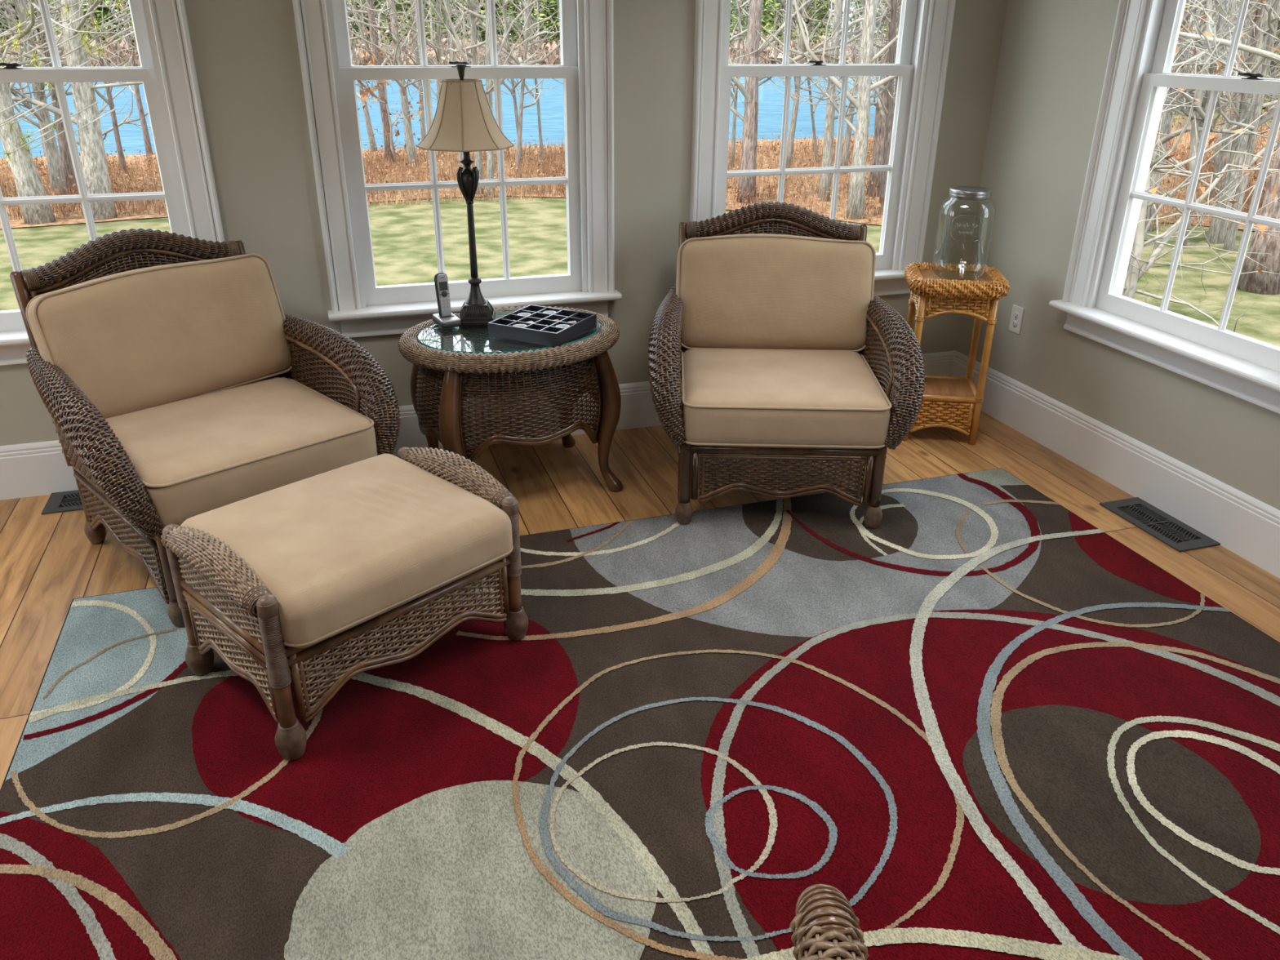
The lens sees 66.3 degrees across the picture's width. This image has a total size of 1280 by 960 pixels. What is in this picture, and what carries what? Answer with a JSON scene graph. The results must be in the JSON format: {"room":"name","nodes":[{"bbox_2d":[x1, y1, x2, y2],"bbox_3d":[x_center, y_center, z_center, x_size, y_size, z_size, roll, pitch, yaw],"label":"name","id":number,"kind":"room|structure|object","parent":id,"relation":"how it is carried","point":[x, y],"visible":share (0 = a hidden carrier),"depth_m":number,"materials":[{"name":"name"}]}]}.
{"room":"living room","nodes":[
{"label":"living room","id":0,"kind":"room"},
{"bbox_2d":[0,0,1007,445],"bbox_3d":[-1.441,-1.246,3.483,6.200,2.550,0.160,-7,26,-16],"label":"wall","id":1,"kind":"structure","parent":0,"point":[246,52],"depth_m":3.75,"materials":[{"name":"paint"}]},
{"bbox_2d":[0,0,224,365],"bbox_3d":[-2.045,-1.315,3.187,1.154,1.886,0.233,-7,26,-16],"label":"window","id":2,"kind":"structure","parent":1,"relation":"in","point":[166,72],"depth_m":3.34,"materials":[{"name":"white paint"}]},
{"bbox_2d":[292,0,622,337],"bbox_3d":[-0.654,-1.495,3.598,1.154,1.886,0.233,-7,26,-16],"label":"window","id":3,"kind":"structure","parent":1,"relation":"in","point":[362,308],"depth_m":3.71,"materials":[{"name":"white paint"}]},
{"bbox_2d":[0,350,955,500],"bbox_3d":[-1.421,-0.147,3.899,6.200,0.206,0.018,-7,26,-16],"label":"baseboard","id":4,"kind":"structure","parent":1,"relation":"attached to","point":[41,468],"depth_m":4.01,"materials":[{"name":"white paint"}]},
{"bbox_2d":[689,0,955,295],"bbox_3d":[0.732,-1.674,4.008,1.154,1.886,0.233,-7,26,-16],"label":"window","id":5,"kind":"structure","parent":1,"relation":"in","point":[926,26],"depth_m":4.08,"materials":[{"name":"white paint"}]},
{"bbox_2d":[0,405,1279,789],"bbox_3d":[-0.474,1.246,1.302,6.400,0.120,6.400,-7,26,-16],"label":"floor","id":6,"kind":"structure","parent":0,"point":[47,562],"depth_m":3.56,"materials":[{"name":"brown wood"}]},
{"bbox_2d":[41,489,83,514],"bbox_3d":[-2.008,0.063,3.673,0.386,0.007,0.177,-7,26,-16],"label":"floor vent","id":7,"kind":"object","parent":6,"relation":"in","point":[70,500],"visible":0.21,"depth_m":3.62,"materials":[{"name":"metal"}]},
{"bbox_2d":[56,493,81,507],"bbox_3d":[-2.008,0.063,3.673,0.300,0.005,0.112,-7,26,-16],"label":"grille","id":8,"kind":"object","parent":7,"relation":"attached to","point":[63,500],"depth_m":3.64,"materials":[{"name":"metal"}]},
{"bbox_2d":[9,227,400,626],"bbox_3d":[-1.396,-0.246,3.166,0.951,0.997,0.926,-22,33,-40],"label":"wicker armchair","id":9,"kind":"object","parent":6,"relation":"on","point":[174,379],"visible":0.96,"depth_m":3.09,"materials":[{"name":"beige fabric"}]},
{"bbox_2d":[27,254,293,418],"bbox_3d":[-1.550,-0.475,3.235,0.763,0.452,0.224,-22,33,-40],"label":"cushion","id":10,"kind":"object","parent":9,"relation":"on","point":[139,340],"depth_m":3.15,"materials":[{"name":"fabric"}]},
{"bbox_2d":[105,377,377,528],"bbox_3d":[-1.302,-0.111,3.123,0.710,0.196,0.650,-22,33,-40],"label":"seat cushion","id":11,"kind":"object","parent":9,"relation":"on","point":[193,453],"depth_m":2.98,"materials":[{"name":"beige fabric"}]},
{"bbox_2d":[397,306,622,492],"bbox_3d":[-0.474,-0.278,3.716,0.839,0.616,0.680,-11,27,-23],"label":"side table","id":12,"kind":"object","parent":6,"relation":"on","point":[458,352],"visible":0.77,"depth_m":3.46,"materials":[{"name":"wicker"}]},
{"bbox_2d":[432,312,461,328],"bbox_3d":[-0.716,-0.591,3.628,0.078,0.035,0.105,-14,29,-29],"label":"cradle","id":13,"kind":"object","parent":12,"relation":"on","point":[447,322],"visible":0.84,"depth_m":3.60,"materials":[{"name":"plastic"}]},
{"bbox_2d":[434,272,451,316],"bbox_3d":[-0.724,-0.680,3.603,0.051,0.161,0.045,-14,29,-29],"label":"cordless phone","id":14,"kind":"object","parent":13,"relation":"in","point":[441,279],"visible":1,"depth_m":3.59,"materials":[{"name":"plastic"}]},
{"bbox_2d":[417,63,514,325],"bbox_3d":[-0.612,-1.006,3.513,0.334,0.888,0.334,-2,25,-5],"label":"lamp","id":15,"kind":"object","parent":12,"relation":"on","point":[464,121],"visible":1,"depth_m":3.34,"materials":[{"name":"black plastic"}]},
{"bbox_2d":[488,304,596,346],"bbox_3d":[-0.352,-0.564,3.560,0.285,0.049,0.285,12,27,24],"label":"tray","id":16,"kind":"object","parent":12,"relation":"on","point":[537,332],"visible":1,"depth_m":3.50,"materials":[{"name":"paint"}]},
{"bbox_2d":[0,467,1279,959],"bbox_3d":[0.239,0.659,2.422,3.376,0.010,2.486,-7,26,-16],"label":"area rug","id":17,"kind":"object","parent":6,"relation":"on","point":[978,717],"visible":0.94,"depth_m":2.34,"materials":[{"name":"carpet"}]},
{"bbox_2d":[160,446,528,760],"bbox_3d":[-0.777,0.264,2.661,0.610,0.500,0.801,22,32,38],"label":"wicker ottoman","id":18,"kind":"object","parent":17,"relation":"on","point":[266,578],"visible":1,"depth_m":2.47,"materials":[{"name":"beige fabric"}]},
{"bbox_2d":[180,453,512,648],"bbox_3d":[-0.776,0.150,2.608,0.610,0.165,0.678,22,32,38],"label":"seat cushion","id":19,"kind":"object","parent":18,"relation":"on","point":[331,553],"depth_m":2.49,"materials":[{"name":"beige fabric"}]},
{"bbox_2d":[647,200,925,528],"bbox_3d":[0.509,-0.463,3.664,0.951,0.997,0.926,1,25,1],"label":"wicker armchair","id":20,"kind":"object","parent":6,"relation":"on","point":[772,335],"visible":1,"depth_m":3.51,"materials":[{"name":"beige fabric"}]},
{"bbox_2d":[675,233,873,350],"bbox_3d":[0.517,-0.722,3.789,0.757,0.442,0.224,1,25,1],"label":"cushion","id":21,"kind":"object","parent":20,"relation":"on","point":[750,291],"depth_m":3.71,"materials":[{"name":"fabric"}]},
{"bbox_2d":[680,348,890,448],"bbox_3d":[0.504,-0.312,3.586,0.710,0.196,0.650,1,25,1],"label":"seat cushion","id":22,"kind":"object","parent":20,"relation":"on","point":[731,398],"depth_m":3.32,"materials":[{"name":"beige fabric"}]},
{"bbox_2d":[789,884,868,959],"bbox_3d":[0.542,0.841,0.942,0.756,0.920,0.805,1,25,2],"label":"wicker chair","id":23,"kind":"object","parent":6,"relation":"on","point":[824,926],"visible":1,"depth_m":1.15,"materials":[{"name":"brown wicker"}]},
{"bbox_2d":[902,262,1010,444],"bbox_3d":[1.306,-0.541,4.196,0.399,0.710,0.369,4,25,7],"label":"stand","id":24,"kind":"object","parent":6,"relation":"on","point":[948,393],"visible":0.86,"depth_m":4.11,"materials":[{"name":"wicker"}]},
{"bbox_2d":[922,377,974,396],"bbox_3d":[1.305,-0.398,4.262,0.270,0.016,0.256,4,25,7],"label":"shelf","id":25,"kind":"object","parent":24,"relation":"attached to","point":[934,386],"depth_m":4.26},
{"bbox_2d":[932,186,995,279],"bbox_3d":[1.323,-1.007,3.998,0.215,0.349,0.251,6,25,11],"label":"dispenser","id":26,"kind":"object","parent":24,"relation":"on","point":[963,193],"visible":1,"depth_m":3.93,"materials":[{"name":"glass"}]},
{"bbox_2d":[1099,497,1220,552],"bbox_3d":[1.870,0.156,3.539,0.177,0.007,0.386,-7,26,-16],"label":"floor vent","id":27,"kind":"object","parent":6,"relation":"in","point":[1177,535],"visible":1,"depth_m":3.52,"materials":[{"name":"metal"}]},
{"bbox_2d":[1115,502,1203,543],"bbox_3d":[1.870,0.156,3.539,0.112,0.005,0.300,-7,26,-16],"label":"grille","id":28,"kind":"object","parent":27,"relation":"attached to","point":[1148,517],"depth_m":3.53,"materials":[{"name":"metal"}]},
{"bbox_2d":[955,0,1279,510],"bbox_3d":[2.562,-0.357,1.635,0.160,2.550,6.200,-7,26,-16],"label":"wall","id":29,"kind":"structure","parent":0,"point":[1054,55],"depth_m":3.93,"materials":[{"name":"paint"}]},
{"bbox_2d":[1008,304,1024,334],"bbox_3d":[1.645,-0.702,4.285,0.008,0.118,0.074,-7,26,-16],"label":"wall outlet","id":30,"kind":"object","parent":29,"relation":"attached to","point":[1017,312],"visible":1,"depth_m":4.28,"materials":[{"name":"white plastic"}]},
{"bbox_2d":[951,351,1279,578],"bbox_3d":[2.469,0.717,2.103,0.018,0.206,6.199,-7,26,-16],"label":"baseboard","id":31,"kind":"structure","parent":29,"relation":"attached to","point":[1244,525],"depth_m":3.70,"materials":[{"name":"white paint"}]},
{"bbox_2d":[1048,0,1279,413],"bbox_3d":[1.953,-1.267,3.150,0.233,1.886,1.154,-7,26,-16],"label":"window","id":32,"kind":"structure","parent":29,"relation":"in","point":[1138,74],"depth_m":3.53,"materials":[{"name":"white paint"}]},
{"label":"outside","id":33,"kind":"structure","parent":0,"visible":0},
{"bbox_2d":[0,75,894,158],"bbox_3d":[17.777,-31.228,78.565,220.000,0.001,108.000,-7,26,-16],"label":"lake","id":34,"kind":"structure","parent":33,"point":[771,100],"depth_m":55.01,"materials":[{"name":"liquid"}]},
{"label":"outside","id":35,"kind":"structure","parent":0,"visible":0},
{"bbox_2d":[0,40,1279,346],"bbox_3d":[26.072,-34.884,84.449,240.000,2.600,210.000,-7,26,-16],"label":"lawn","id":36,"kind":"structure","parent":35,"point":[403,236],"depth_m":11.61,"materials":[{"name":"green plant"}]},
{"bbox_2d":[0,0,40,43],"bbox_3d":[-65.312,-50.168,99.483,7.136,11.514,7.242,12,27,23],"label":"pine","id":37,"kind":"object","parent":36,"relation":"on","point":[12,6],"visible":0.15,"depth_m":100.08,"materials":[{"name":"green plant"}]},
{"bbox_2d":[0,0,94,195],"bbox_3d":[-8.364,-8.774,12.681,4.139,10.221,3.536,-14,29,-28],"label":"bare tree","id":38,"kind":"object","parent":36,"relation":"on","point":[54,162],"visible":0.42,"depth_m":14.04,"materials":[{"name":"grey plant"}]},
{"bbox_2d":[0,0,97,156],"bbox_3d":[-12.494,-11.342,19.135,4.762,11.417,4.317,-7,26,-16],"label":"bare tree","id":39,"kind":"object","parent":36,"relation":"on","point":[28,118],"visible":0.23,"depth_m":20.28,"materials":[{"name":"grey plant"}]},
{"bbox_2d":[0,0,137,224],"bbox_3d":[-8.152,-8.994,9.998,5.036,12.907,6.338,-16,30,-31],"label":"bare tree","id":40,"kind":"object","parent":36,"relation":"on","point":[28,181],"visible":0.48,"depth_m":12.46,"materials":[{"name":"grey plant"}]},
{"bbox_2d":[0,0,133,161],"bbox_3d":[-6.945,-5.033,11.824,2.488,2.262,0.841,-7,26,-16],"label":"branches","id":41,"kind":"object","parent":40,"relation":"attached to","point":[19,26],"visible":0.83,"depth_m":11.82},
{"bbox_2d":[0,0,139,193],"bbox_3d":[-8.693,-9.319,12.999,3.125,10.929,3.989,23,33,40],"label":"bare tree","id":42,"kind":"object","parent":36,"relation":"on","point":[65,157],"visible":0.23,"depth_m":14.62,"materials":[{"name":"brown plant"}]},
{"bbox_2d":[0,0,142,220],"bbox_3d":[-7.095,-8.321,10.142,6.381,11.586,6.691,9,26,17],"label":"bare tree","id":43,"kind":"object","parent":36,"relation":"on","point":[93,157],"visible":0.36,"depth_m":12.69,"materials":[{"name":"grey plant"}]},
{"bbox_2d":[12,0,137,173],"bbox_3d":[-8.986,-10.091,14.381,2.992,11.153,4.003,-20,32,-37],"label":"bare tree","id":44,"kind":"object","parent":36,"relation":"on","point":[100,60],"visible":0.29,"depth_m":16.17,"materials":[{"name":"brown plant"}]},
{"bbox_2d":[0,0,151,155],"bbox_3d":[-12.403,-10.850,20.840,3.983,10.584,4.633,-14,29,-29],"label":"bare tree","id":45,"kind":"object","parent":36,"relation":"on","point":[126,121],"visible":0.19,"depth_m":22.35,"materials":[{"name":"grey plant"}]},
{"bbox_2d":[51,0,133,44],"bbox_3d":[-55.528,-49.398,97.297,7.507,12.114,7.619,18,30,33],"label":"pine","id":46,"kind":"object","parent":36,"relation":"on","point":[98,10],"visible":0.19,"depth_m":97.88,"materials":[{"name":"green plant"}]},
{"bbox_2d":[57,0,154,158],"bbox_3d":[-9.532,-11.203,16.632,2.939,11.264,3.837,1,25,0],"label":"bare tree","id":47,"kind":"object","parent":36,"relation":"on","point":[148,149],"visible":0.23,"depth_m":18.50,"materials":[{"name":"brown plant"}]},
{"bbox_2d":[89,0,133,47],"bbox_3d":[-52.722,-51.398,98.835,10.089,14.563,9.273,2,25,4],"label":"pine","id":48,"kind":"object","parent":36,"relation":"on","point":[105,11],"visible":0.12,"depth_m":98.59,"materials":[{"name":"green plant"}]},
{"bbox_2d":[346,0,384,46],"bbox_3d":[-32.518,-54.825,111.043,6.612,10.669,6.710,-9,27,-20],"label":"pine","id":49,"kind":"object","parent":36,"relation":"on","point":[357,4],"visible":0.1,"depth_m":110.66,"materials":[{"name":"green plant"}]},
{"bbox_2d":[345,0,415,151],"bbox_3d":[-6.416,-11.447,18.486,4.367,10.194,3.838,-7,26,-16],"label":"bare tree","id":50,"kind":"object","parent":36,"relation":"on","point":[371,139],"visible":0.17,"depth_m":19.98,"materials":[{"name":"grey plant"}]},
{"bbox_2d":[351,0,413,44],"bbox_3d":[-30.073,-55.955,111.268,8.039,12.625,8.746,20,31,36],"label":"pine","id":51,"kind":"object","parent":36,"relation":"on","point":[376,3],"visible":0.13,"depth_m":110.85,"materials":[{"name":"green plant"}]},
{"bbox_2d":[346,0,432,161],"bbox_3d":[-4.676,-10.617,16.804,3.948,10.134,3.370,0,25,-1],"label":"bare tree","id":52,"kind":"object","parent":36,"relation":"on","point":[384,117],"visible":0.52,"depth_m":18.08,"materials":[{"name":"brown plant"}]},
{"bbox_2d":[350,15,432,165],"bbox_3d":[-4.488,-6.963,17.647,1.695,2.566,1.558,-21,32,-38],"label":"young tree","id":53,"kind":"object","parent":36,"relation":"on","point":[366,92],"visible":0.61,"depth_m":17.62,"materials":[{"name":"brown plant"}]},
{"bbox_2d":[346,0,440,168],"bbox_3d":[-4.661,-10.612,16.031,3.331,10.776,3.446,-17,30,-33],"label":"bare tree","id":54,"kind":"object","parent":36,"relation":"on","point":[411,149],"visible":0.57,"depth_m":17.11,"materials":[{"name":"grey plant"}]},
{"bbox_2d":[346,0,464,150],"bbox_3d":[-4.814,-11.937,18.234,3.214,11.320,4.275,-4,25,-9],"label":"bare tree","id":55,"kind":"object","parent":36,"relation":"on","point":[423,131],"visible":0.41,"depth_m":19.82,"materials":[{"name":"grey plant"}]},
{"bbox_2d":[380,0,454,45],"bbox_3d":[-24.694,-55.468,108.410,8.921,14.465,9.434,14,28,27],"label":"pine","id":56,"kind":"object","parent":36,"relation":"on","point":[400,6],"visible":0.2,"depth_m":108.90,"materials":[{"name":"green plant"}]},
{"bbox_2d":[422,0,444,43],"bbox_3d":[-22.415,-51.722,101.973,6.337,13.405,7.978,-12,28,-24],"label":"bare tree","id":57,"kind":"object","parent":36,"relation":"on","point":[430,16],"visible":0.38,"depth_m":103.76,"materials":[{"name":"grey plant"}]},
{"bbox_2d":[386,0,485,154],"bbox_3d":[-3.845,-11.597,17.482,2.955,11.348,4.110,19,31,34],"label":"bare tree","id":58,"kind":"object","parent":36,"relation":"on","point":[437,52],"visible":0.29,"depth_m":18.81,"materials":[{"name":"grey plant"}]},
{"bbox_2d":[360,0,522,168],"bbox_3d":[-3.798,-10.098,15.618,4.027,10.189,3.971,13,28,25],"label":"bare tree","id":59,"kind":"object","parent":36,"relation":"on","point":[460,156],"visible":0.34,"depth_m":16.39,"materials":[{"name":"grey plant"}]},
{"bbox_2d":[2,29,885,66],"bbox_3d":[1.756,-47.669,107.800,171.264,5.466,10.850,-7,26,-16],"label":"trees","id":60,"kind":"object","parent":36,"relation":"on","point":[552,59],"visible":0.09,"depth_m":101.48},
{"bbox_2d":[425,0,485,44],"bbox_3d":[-21.062,-57.752,112.561,10.387,14.994,9.547,15,29,29],"label":"pine","id":61,"kind":"object","parent":36,"relation":"on","point":[453,17],"visible":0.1,"depth_m":112.71,"materials":[{"name":"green plant"}]},
{"bbox_2d":[398,0,559,194],"bbox_3d":[-2.382,-9.088,13.534,4.204,10.138,3.743,8,26,15],"label":"bare tree","id":62,"kind":"object","parent":36,"relation":"on","point":[478,163],"visible":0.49,"depth_m":14.37,"materials":[{"name":"grey plant"}]},
{"bbox_2d":[400,0,563,198],"bbox_3d":[-1.925,-8.615,13.047,3.429,9.704,2.971,15,28,28],"label":"bare tree","id":63,"kind":"object","parent":36,"relation":"on","point":[490,154],"visible":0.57,"depth_m":14.36,"materials":[{"name":"grey plant"}]},
{"bbox_2d":[431,0,550,159],"bbox_3d":[-2.486,-10.693,16.895,2.690,10.211,2.381,9,26,18],"label":"bare tree","id":64,"kind":"object","parent":36,"relation":"on","point":[513,82],"visible":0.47,"depth_m":18.09,"materials":[{"name":"grey plant"}]},
{"bbox_2d":[481,0,533,45],"bbox_3d":[-15.604,-56.726,115.239,6.710,10.828,6.810,2,25,3],"label":"pine","id":65,"kind":"object","parent":36,"relation":"on","point":[508,7],"visible":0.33,"depth_m":115.02,"materials":[{"name":"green plant"}]},
{"bbox_2d":[475,0,561,172],"bbox_3d":[-1.605,-10.404,15.408,3.908,10.959,2.723,-7,26,-16],"label":"bare tree","id":66,"kind":"object","parent":36,"relation":"on","point":[522,106],"visible":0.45,"depth_m":16.83,"materials":[{"name":"grey plant"}]},
{"bbox_2d":[498,0,546,45],"bbox_3d":[-12.235,-51.468,102.688,8.070,13.559,6.410,8,26,15],"label":"bare tree","id":67,"kind":"object","parent":36,"relation":"on","point":[524,2],"visible":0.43,"depth_m":103.16,"materials":[{"name":"grey plant"}]},
{"bbox_2d":[495,0,559,162],"bbox_3d":[-2.466,-10.991,16.683,3.555,10.936,3.020,4,25,7],"label":"bare tree","id":68,"kind":"object","parent":36,"relation":"on","point":[530,32],"visible":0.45,"depth_m":18.23,"materials":[{"name":"grey plant"}]},
{"bbox_2d":[505,0,559,47],"bbox_3d":[-11.899,-58.462,115.592,8.803,13.825,9.577,0,25,-1],"label":"pine","id":69,"kind":"object","parent":36,"relation":"on","point":[548,23],"visible":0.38,"depth_m":115.58,"materials":[{"name":"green plant"}]},
{"bbox_2d":[521,1,557,46],"bbox_3d":[-11.334,-51.293,104.871,5.599,10.717,5.401,21,32,37],"label":"bare tree","id":70,"kind":"object","parent":36,"relation":"on","point":[537,2],"visible":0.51,"depth_m":105.57,"materials":[{"name":"grey plant"}]},
{"bbox_2d":[0,129,1275,231],"bbox_3d":[-2.089,-4.632,15.250,30.255,0.453,10.801,-7,26,-16],"label":"dry brush","id":71,"kind":"object","parent":36,"relation":"on","point":[40,166],"visible":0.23,"depth_m":16.05,"materials":[{"name":"plant"}]},
{"bbox_2d":[0,125,1279,231],"bbox_3d":[13.370,-3.865,14.277,64.857,0.001,25.719,-7,26,-16],"label":"leaf litter","id":72,"kind":"object","parent":36,"relation":"on","point":[14,223],"visible":0.15,"depth_m":15.83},
{"bbox_2d":[728,0,783,167],"bbox_3d":[1.831,-10.452,16.448,2.780,10.207,2.594,11,27,21],"label":"bare tree","id":73,"kind":"object","parent":36,"relation":"on","point":[734,123],"visible":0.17,"depth_m":17.76,"materials":[{"name":"grey plant"}]},
{"bbox_2d":[728,0,783,45],"bbox_3d":[13.474,-59.619,118.434,8.846,13.893,9.624,15,29,29],"label":"pine","id":74,"kind":"object","parent":36,"relation":"on","point":[768,20],"visible":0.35,"depth_m":118.55,"materials":[{"name":"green plant"}]},
{"bbox_2d":[747,0,795,46],"bbox_3d":[16.358,-63.918,126.341,9.362,15.106,9.501,1,25,0],"label":"pine","id":75,"kind":"object","parent":36,"relation":"on","point":[778,1],"visible":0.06,"depth_m":126.44,"materials":[{"name":"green plant"}]},
{"bbox_2d":[734,0,857,164],"bbox_3d":[2.206,-10.156,16.701,3.687,9.462,3.325,7,26,15],"label":"bare tree","id":76,"kind":"object","parent":36,"relation":"on","point":[812,108],"visible":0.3,"depth_m":18.28,"materials":[{"name":"grey plant"}]},
{"bbox_2d":[728,0,884,168],"bbox_3d":[2.804,-11.003,16.269,4.371,11.392,3.351,-17,30,-33],"label":"bare tree","id":77,"kind":"object","parent":36,"relation":"on","point":[797,79],"visible":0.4,"depth_m":17.88,"materials":[{"name":"grey plant"}]},
{"bbox_2d":[728,0,901,203],"bbox_3d":[1.811,-8.811,12.404,4.097,10.674,4.772,-11,27,-23],"label":"bare tree","id":78,"kind":"object","parent":36,"relation":"on","point":[750,90],"visible":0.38,"depth_m":14.08,"materials":[{"name":"brown plant"}]},
{"bbox_2d":[729,0,900,201],"bbox_3d":[2.628,-9.534,12.708,4.448,11.718,3.475,3,25,5],"label":"bare tree","id":79,"kind":"object","parent":36,"relation":"on","point":[827,160],"visible":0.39,"depth_m":14.27,"materials":[{"name":"grey plant"}]},
{"bbox_2d":[790,0,843,47],"bbox_3d":[22.911,-61.630,124.512,8.274,12.686,7.823,22,33,39],"label":"pine","id":80,"kind":"object","parent":36,"relation":"on","point":[825,7],"visible":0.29,"depth_m":124.55,"materials":[{"name":"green plant"}]},
{"bbox_2d":[753,0,898,219],"bbox_3d":[3.008,-8.125,11.259,3.757,10.405,4.376,3,25,6],"label":"bare tree","id":81,"kind":"object","parent":36,"relation":"on","point":[857,180],"visible":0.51,"depth_m":12.97,"materials":[{"name":"grey plant"}]},
{"bbox_2d":[769,0,901,215],"bbox_3d":[2.982,-8.923,11.869,4.284,11.315,3.220,-1,25,-3],"label":"bare tree","id":82,"kind":"object","parent":36,"relation":"on","point":[887,120],"visible":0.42,"depth_m":13.31,"materials":[{"name":"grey plant"}]},
{"bbox_2d":[798,0,885,173],"bbox_3d":[4.090,-10.152,15.529,3.268,10.472,3.133,8,26,16],"label":"bare tree","id":83,"kind":"object","parent":36,"relation":"on","point":[845,158],"visible":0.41,"depth_m":17.24,"materials":[{"name":"grey plant"}]},
{"bbox_2d":[800,0,902,134],"bbox_3d":[3.831,-9.759,14.439,4.542,10.699,5.048,0,25,0],"label":"bare tree","id":84,"kind":"object","parent":36,"relation":"on","point":[853,11],"visible":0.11,"depth_m":15.69,"materials":[{"name":"brown plant"}]},
{"bbox_2d":[802,0,901,196],"bbox_3d":[4.121,-9.925,12.916,4.432,12.295,5.916,2,25,3],"label":"bare tree","id":85,"kind":"object","parent":36,"relation":"on","point":[875,177],"visible":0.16,"depth_m":14.96,"materials":[{"name":"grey plant"}]},
{"bbox_2d":[841,0,888,43],"bbox_3d":[29.501,-62.723,127.058,7.925,12.446,8.622,7,26,13],"label":"pine","id":86,"kind":"object","parent":36,"relation":"on","point":[858,1],"visible":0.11,"depth_m":127.14,"materials":[{"name":"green plant"}]},
{"bbox_2d":[848,0,899,43],"bbox_3d":[30.985,-62.585,127.331,7.484,12.135,7.915,6,25,12],"label":"pine","id":87,"kind":"object","parent":36,"relation":"on","point":[882,2],"visible":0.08,"depth_m":126.88,"materials":[{"name":"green plant"}]},
{"bbox_2d":[1122,31,1279,332],"bbox_3d":[4.413,-2.579,8.486,3.099,2.710,1.938,7,26,14],"label":"tree","id":88,"kind":"object","parent":36,"relation":"on","point":[1135,273],"visible":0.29,"depth_m":8.41,"materials":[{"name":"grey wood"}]},
{"bbox_2d":[1174,0,1231,113],"bbox_3d":[17.416,-17.152,28.635,5.710,12.332,5.693,-16,30,-32],"label":"bare tree","id":89,"kind":"object","parent":36,"relation":"on","point":[1202,25],"visible":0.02,"depth_m":30.26,"materials":[{"name":"grey plant"}]},
{"bbox_2d":[1164,0,1250,162],"bbox_3d":[9.288,-10.782,15.796,4.218,11.489,4.460,4,25,8],"label":"bare tree","id":90,"kind":"object","parent":36,"relation":"on","point":[1242,39],"visible":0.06,"depth_m":16.86,"materials":[{"name":"grey plant"}]},
{"bbox_2d":[1178,0,1242,68],"bbox_3d":[7.025,-9.310,11.659,4.437,12.276,5.865,17,30,31],"label":"bare tree","id":91,"kind":"object","parent":36,"relation":"on","point":[1193,1],"visible":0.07,"depth_m":12.61,"materials":[{"name":"grey plant"}]},
{"bbox_2d":[1168,0,1253,147],"bbox_3d":[7.477,-8.284,11.650,2.378,10.402,3.148,13,28,26],"label":"bare tree","id":92,"kind":"object","parent":36,"relation":"on","point":[1206,101],"visible":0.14,"depth_m":13.05,"materials":[{"name":"grey plant"}]},
{"bbox_2d":[1144,0,1279,232],"bbox_3d":[6.374,-7.926,10.415,5.443,10.804,4.793,13,28,26],"label":"bare tree","id":93,"kind":"object","parent":36,"relation":"on","point":[1153,175],"visible":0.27,"depth_m":11.66,"materials":[{"name":"grey plant"}]},
{"bbox_2d":[1150,0,1279,246],"bbox_3d":[5.923,-5.013,10.653,4.124,5.073,3.638,-10,27,-22],"label":"tree","id":94,"kind":"object","parent":36,"relation":"on","point":[1197,111],"visible":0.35,"depth_m":11.07,"materials":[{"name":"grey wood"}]},
{"bbox_2d":[1153,0,1279,217],"bbox_3d":[6.803,-7.826,11.576,2.941,9.636,3.336,16,29,30],"label":"bare tree","id":95,"kind":"object","parent":36,"relation":"on","point":[1189,91],"visible":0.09,"depth_m":12.91,"materials":[{"name":"grey plant"}]},
{"bbox_2d":[1163,0,1279,294],"bbox_3d":[5.964,-8.108,7.551,7.017,13.567,5.408,20,31,36],"label":"bare tree","id":96,"kind":"object","parent":36,"relation":"on","point":[1268,283],"visible":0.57,"depth_m":9.72,"materials":[{"name":"brown plant"}]},
{"bbox_2d":[1164,112,1279,215],"bbox_3d":[19.186,-4.303,14.851,20.260,0.518,34.754,-18,31,-34],"label":"brush","id":97,"kind":"object","parent":36,"relation":"on","point":[1182,118],"visible":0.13,"depth_m":21.13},
{"bbox_2d":[1174,3,1279,154],"bbox_3d":[7.850,-8.886,11.859,4.301,11.322,3.241,13,28,25],"label":"bare tree","id":98,"kind":"object","parent":36,"relation":"on","point":[1258,12],"visible":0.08,"depth_m":12.92,"materials":[{"name":"brown plant"}]},
{"bbox_2d":[1178,0,1277,197],"bbox_3d":[9.190,-8.843,13.242,4.077,10.100,3.680,-1,25,-2],"label":"bare tree","id":99,"kind":"object","parent":36,"relation":"on","point":[1220,160],"visible":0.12,"depth_m":15.08,"materials":[{"name":"grey plant"}]},
{"bbox_2d":[1181,0,1279,251],"bbox_3d":[6.823,-7.394,10.270,3.644,9.940,3.752,1,25,0],"label":"bare tree","id":100,"kind":"object","parent":36,"relation":"on","point":[1229,242],"visible":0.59,"depth_m":11.15,"materials":[{"name":"grey plant"}]},
{"bbox_2d":[1181,0,1279,171],"bbox_3d":[10.341,-10.819,16.110,6.105,11.312,5.558,-9,27,-20],"label":"bare tree","id":101,"kind":"object","parent":36,"relation":"on","point":[1217,148],"visible":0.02,"depth_m":17.91,"materials":[{"name":"grey plant"}]},
{"bbox_2d":[1184,0,1279,105],"bbox_3d":[22.186,-17.855,33.354,6.009,9.874,6.368,19,31,35],"label":"pine","id":102,"kind":"object","parent":36,"relation":"on","point":[1223,51],"visible":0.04,"depth_m":34.07,"materials":[{"name":"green plant"}]},
{"bbox_2d":[1186,0,1279,244],"bbox_3d":[7.192,-7.862,10.015,3.676,11.020,3.955,-7,26,-16],"label":"bare tree","id":103,"kind":"object","parent":36,"relation":"on","point":[1218,227],"visible":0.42,"depth_m":11.79,"materials":[{"name":"grey plant"}]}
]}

